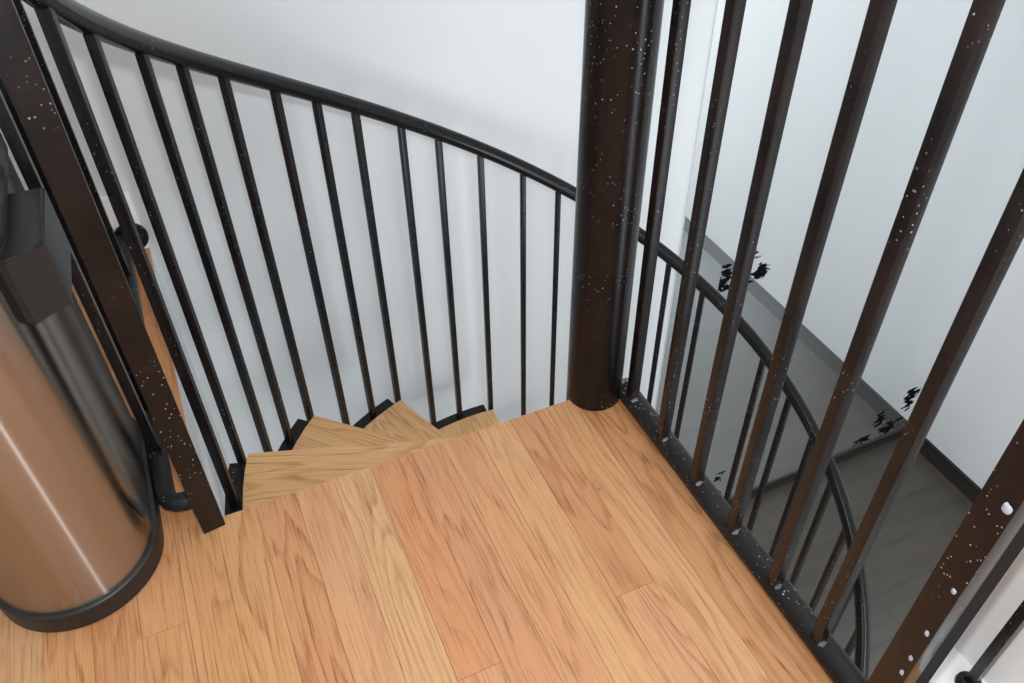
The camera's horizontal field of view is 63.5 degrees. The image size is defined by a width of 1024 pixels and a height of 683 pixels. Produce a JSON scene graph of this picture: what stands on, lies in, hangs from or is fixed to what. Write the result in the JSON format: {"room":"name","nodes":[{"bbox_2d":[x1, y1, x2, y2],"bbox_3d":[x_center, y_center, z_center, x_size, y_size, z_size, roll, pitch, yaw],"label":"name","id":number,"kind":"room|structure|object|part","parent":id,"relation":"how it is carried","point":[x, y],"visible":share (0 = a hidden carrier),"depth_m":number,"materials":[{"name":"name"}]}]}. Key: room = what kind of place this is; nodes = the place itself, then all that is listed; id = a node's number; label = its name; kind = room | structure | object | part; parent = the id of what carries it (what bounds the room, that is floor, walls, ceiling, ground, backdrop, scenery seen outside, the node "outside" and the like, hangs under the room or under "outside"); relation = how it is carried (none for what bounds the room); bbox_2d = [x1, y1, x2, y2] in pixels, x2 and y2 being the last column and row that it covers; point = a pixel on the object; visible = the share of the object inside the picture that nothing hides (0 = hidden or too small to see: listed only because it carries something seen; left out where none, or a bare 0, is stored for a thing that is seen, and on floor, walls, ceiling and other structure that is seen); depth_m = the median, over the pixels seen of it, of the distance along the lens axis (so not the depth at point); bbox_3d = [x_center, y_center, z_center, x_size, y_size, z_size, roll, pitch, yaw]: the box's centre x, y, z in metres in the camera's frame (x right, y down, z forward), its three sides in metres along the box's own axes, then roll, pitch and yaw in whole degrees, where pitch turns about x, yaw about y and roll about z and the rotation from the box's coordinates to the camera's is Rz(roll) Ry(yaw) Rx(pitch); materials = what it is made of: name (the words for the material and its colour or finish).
{"room":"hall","nodes":[
{"label":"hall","id":0,"kind":"room"},
{"bbox_2d":[175,318,229,515],"bbox_3d":[-0.793,1.025,2.688,0.120,2.130,0.952,-17,45,-17],"label":"wall","id":1,"kind":"structure","parent":0,"point":[219,494],"depth_m":2.28,"materials":[{"name":"white paint"}]},
{"bbox_2d":[0,0,716,462],"bbox_3d":[-0.024,-0.662,2.424,5.075,4.970,0.120,-17,45,-17],"label":"wall","id":2,"kind":"structure","parent":0,"point":[504,75],"depth_m":2.34,"materials":[{"name":"white paint"}]},
{"bbox_2d":[654,297,713,448],"bbox_3d":[0.714,0.396,3.720,0.209,1.504,0.008,-17,45,-17],"label":"mirror panel","id":3,"kind":"object","parent":2,"relation":"attached to","point":[708,308],"visible":0.29,"depth_m":3.45,"materials":[{"name":"white"}]},
{"bbox_2d":[670,0,774,307],"bbox_3d":[0.696,-0.864,2.580,0.209,1.895,0.008,-17,45,-17],"label":"mirror panel","id":4,"kind":"object","parent":2,"relation":"attached to","point":[758,14],"visible":0.56,"depth_m":2.74,"materials":[{"name":"white"}]},
{"bbox_2d":[729,428,903,505],"bbox_3d":[0.669,1.004,4.233,3.475,0.057,0.016,-17,45,-17],"label":"baseboard","id":5,"kind":"structure","parent":2,"relation":"attached to","point":[838,460],"depth_m":4.62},
{"bbox_2d":[686,202,1007,497],"bbox_3d":[1.518,0.149,3.980,1.551,1.504,0.008,-17,45,-17],"label":"mirror panel","id":6,"kind":"object","parent":2,"relation":"attached to","point":[942,262],"visible":0.64,"depth_m":3.87,"materials":[{"name":"white"}]},
{"bbox_2d":[0,248,833,682],"bbox_3d":[-0.319,1.172,0.752,2.422,0.240,4.150,-17,45,-17],"label":"floor","id":7,"kind":"structure","parent":0,"point":[557,543],"depth_m":1.40,"materials":[{"name":"brown wood"}]},
{"bbox_2d":[0,132,163,632],"bbox_3d":[-0.781,0.043,1.281,0.312,0.734,0.487,-17,45,-17],"label":"waste bin","id":8,"kind":"object","parent":7,"relation":"on","point":[82,534],"visible":0.98,"depth_m":1.21,"materials":[{"name":"brown metal"}]},
{"bbox_2d":[0,0,192,511],"bbox_3d":[-0.799,-0.316,1.498,0.104,0.967,0.928,-17,45,-17],"label":"guard railing","id":9,"kind":"object","parent":7,"relation":"on","point":[166,495],"visible":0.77,"depth_m":1.49,"materials":[{"name":"metal"}]},
{"bbox_3d":[-0.783,0.019,1.798,0.075,0.050,0.914,-17,45,-17],"label":"rail","id":10,"kind":"part","parent":9,"relation":"part of","materials":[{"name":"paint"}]},
{"bbox_2d":[618,0,1023,682],"bbox_3d":[0.381,-0.059,1.116,0.074,1.098,0.775,-17,45,-17],"label":"landing railing","id":11,"kind":"object","parent":7,"relation":"on","point":[990,537],"visible":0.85,"depth_m":1.05,"materials":[{"name":"metal"}]},
{"bbox_3d":[0.380,0.315,1.478,0.043,0.043,0.727,-17,45,-17],"label":"rail","id":12,"kind":"part","parent":11,"relation":"part of","materials":[{"name":"paint"}]},
{"bbox_3d":[0.514,0.165,0.860,0.032,1.090,0.040,-17,45,-17],"label":"newel post","id":13,"kind":"part","parent":11,"relation":"part of","materials":[{"name":"brown metal"}]},
{"bbox_3d":[0.552,0.165,0.860,0.038,1.090,0.006,-17,45,-17],"label":"plate","id":14,"kind":"part","parent":11,"relation":"part of","materials":[{"name":"brown metal"}]},
{"bbox_2d":[743,438,972,678],"bbox_3d":[0.963,2.472,2.686,4.675,0.050,4.150,-17,45,-17],"label":"floor","id":15,"kind":"structure","parent":0,"point":[928,510],"depth_m":4.27,"materials":[{"name":"grey wood"}]},
{"bbox_2d":[0,0,869,679],"bbox_3d":[0.190,-0.054,1.783,1.576,5.016,1.301,5,42,6],"label":"spiral staircase","id":16,"kind":"structure","parent":15,"relation":"on","point":[621,40],"depth_m":1.56,"materials":[{"name":"black metal"}]},
{"bbox_3d":[-0.552,-0.027,1.186,0.040,0.960,0.040,-23,47,-23],"label":"newel post","id":17,"kind":"part","parent":16,"relation":"part of","materials":[{"name":"brown metal"}]},
{"bbox_2d":[718,0,1023,292],"bbox_3d":[1.500,-1.111,2.840,1.551,1.895,0.008,-17,45,-17],"label":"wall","id":18,"kind":"structure","parent":0,"point":[983,164],"depth_m":3.06,"materials":[{"name":"white paint"}]},
{"bbox_2d":[926,238,1023,488],"bbox_3d":[3.118,-0.058,1.707,0.100,4.970,4.150,-17,45,-17],"label":"wall","id":19,"kind":"structure","parent":0,"point":[982,410],"depth_m":4.12,"materials":[{"name":"white paint"}]},
{"bbox_2d":[919,438,981,502],"bbox_3d":[3.093,1.772,3.321,0.016,0.092,4.134,-17,45,-17],"label":"baseboard","id":20,"kind":"structure","parent":19,"relation":"attached to","point":[926,451],"depth_m":4.50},
{"bbox_2d":[954,548,1023,682],"bbox_3d":[1.229,0.280,-0.359,0.090,2.660,2.465,-17,45,-17],"label":"wall","id":21,"kind":"structure","parent":0,"point":[1008,594],"depth_m":1.21,"materials":[{"name":"white paint"}]},
{"bbox_2d":[929,647,985,682],"bbox_3d":[0.841,0.780,1.031,0.078,0.063,0.862,-17,45,-17],"label":"trim","id":22,"kind":"structure","parent":21,"relation":"attached to","point":[954,663],"depth_m":1.29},
{"bbox_2d":[954,600,1023,682],"bbox_3d":[0.657,0.186,0.938,0.131,0.946,0.040,-17,45,-17],"label":"gallery railing","id":23,"kind":"object","parent":22,"relation":"on","point":[1015,623],"visible":1,"depth_m":1.19,"materials":[{"name":"black metal"}]},
{"bbox_3d":[-1.438,0.480,-0.538,0.100,2.660,4.150,-17,45,-17],"label":"wall","id":24,"kind":"structure","parent":0,"visible":0},
{"bbox_2d":[70,191,148,257],"bbox_3d":[-1.583,-0.111,1.887,1.400,0.165,0.012,-17,45,-17],"label":"baseboard","id":25,"kind":"structure","parent":24,"relation":"attached to","point":[105,200],"depth_m":2.05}
]}

